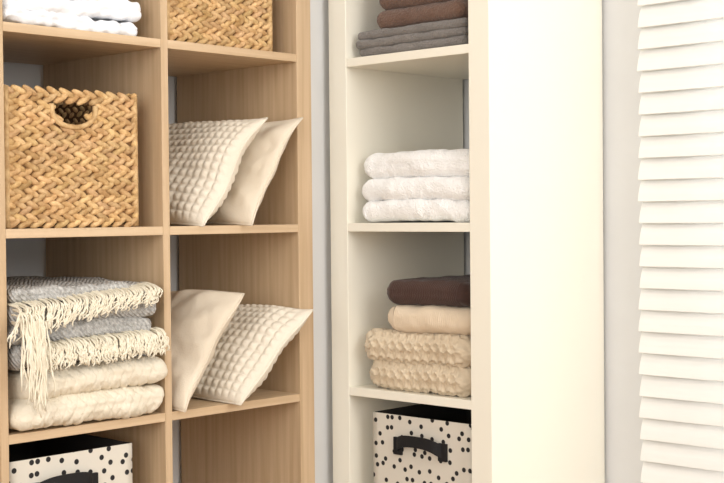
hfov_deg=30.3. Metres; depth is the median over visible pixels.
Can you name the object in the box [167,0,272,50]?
wicker basket
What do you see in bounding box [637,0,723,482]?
blind
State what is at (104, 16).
towels
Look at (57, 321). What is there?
blanket
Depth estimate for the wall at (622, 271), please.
2.82 m
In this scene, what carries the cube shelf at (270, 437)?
on the floor
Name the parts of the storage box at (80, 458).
handle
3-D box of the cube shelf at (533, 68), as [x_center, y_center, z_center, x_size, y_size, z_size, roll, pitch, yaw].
[0.224,0.139,2.849,0.431,1.792,0.388,1,2,43]
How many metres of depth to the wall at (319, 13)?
2.86 m
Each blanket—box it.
[6,276,169,417]
[8,355,167,430]
[364,327,470,396]
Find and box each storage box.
[9,434,132,482]
[373,404,471,482]
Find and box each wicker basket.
[4,84,138,228]
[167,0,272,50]
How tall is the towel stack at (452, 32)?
0.058 m
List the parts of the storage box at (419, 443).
handle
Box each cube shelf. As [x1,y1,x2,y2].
[0,0,314,482]
[328,0,604,482]
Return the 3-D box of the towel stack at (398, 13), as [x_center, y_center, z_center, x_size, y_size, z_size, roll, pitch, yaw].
[0.220,-0.506,2.814,0.243,0.133,0.325,1,2,43]
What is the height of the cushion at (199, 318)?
0.221 m
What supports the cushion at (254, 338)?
on the cube shelf at (270, 437)
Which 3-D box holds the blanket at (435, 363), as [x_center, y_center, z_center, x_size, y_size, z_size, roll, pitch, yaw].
[0.214,0.244,2.837,0.300,0.134,0.350,1,2,43]
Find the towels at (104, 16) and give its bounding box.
[2,0,140,35]
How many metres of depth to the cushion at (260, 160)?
2.65 m
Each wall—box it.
[3,62,181,482]
[310,0,332,482]
[463,0,643,482]
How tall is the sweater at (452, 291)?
0.058 m
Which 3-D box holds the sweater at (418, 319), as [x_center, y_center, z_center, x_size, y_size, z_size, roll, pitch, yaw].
[0.233,0.155,2.812,0.230,0.066,0.320,1,2,43]
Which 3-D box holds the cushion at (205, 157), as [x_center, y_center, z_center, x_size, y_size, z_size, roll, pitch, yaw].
[-0.379,-0.139,2.713,0.374,0.216,0.183,1,2,43]
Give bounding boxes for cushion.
[169,117,267,226]
[171,289,244,411]
[191,304,312,405]
[206,117,302,225]
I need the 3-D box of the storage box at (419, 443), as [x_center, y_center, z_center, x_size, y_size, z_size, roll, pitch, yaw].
[0.223,0.503,2.825,0.263,0.296,0.343,1,2,43]
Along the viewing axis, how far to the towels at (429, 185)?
2.70 m
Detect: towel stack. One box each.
[356,18,467,56]
[377,0,467,28]
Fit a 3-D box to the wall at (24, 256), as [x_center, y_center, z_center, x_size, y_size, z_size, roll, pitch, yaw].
[-1.603,-0.277,1.821,0.100,2.700,4.600,1,2,43]
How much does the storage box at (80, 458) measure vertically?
0.296 m
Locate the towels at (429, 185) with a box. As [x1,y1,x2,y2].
[362,149,469,222]
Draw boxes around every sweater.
[387,274,470,306]
[388,305,470,334]
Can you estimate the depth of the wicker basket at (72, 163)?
2.35 m
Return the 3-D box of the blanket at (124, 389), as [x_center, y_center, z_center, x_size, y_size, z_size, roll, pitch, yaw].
[-0.588,0.262,2.465,0.366,0.120,0.330,1,2,43]

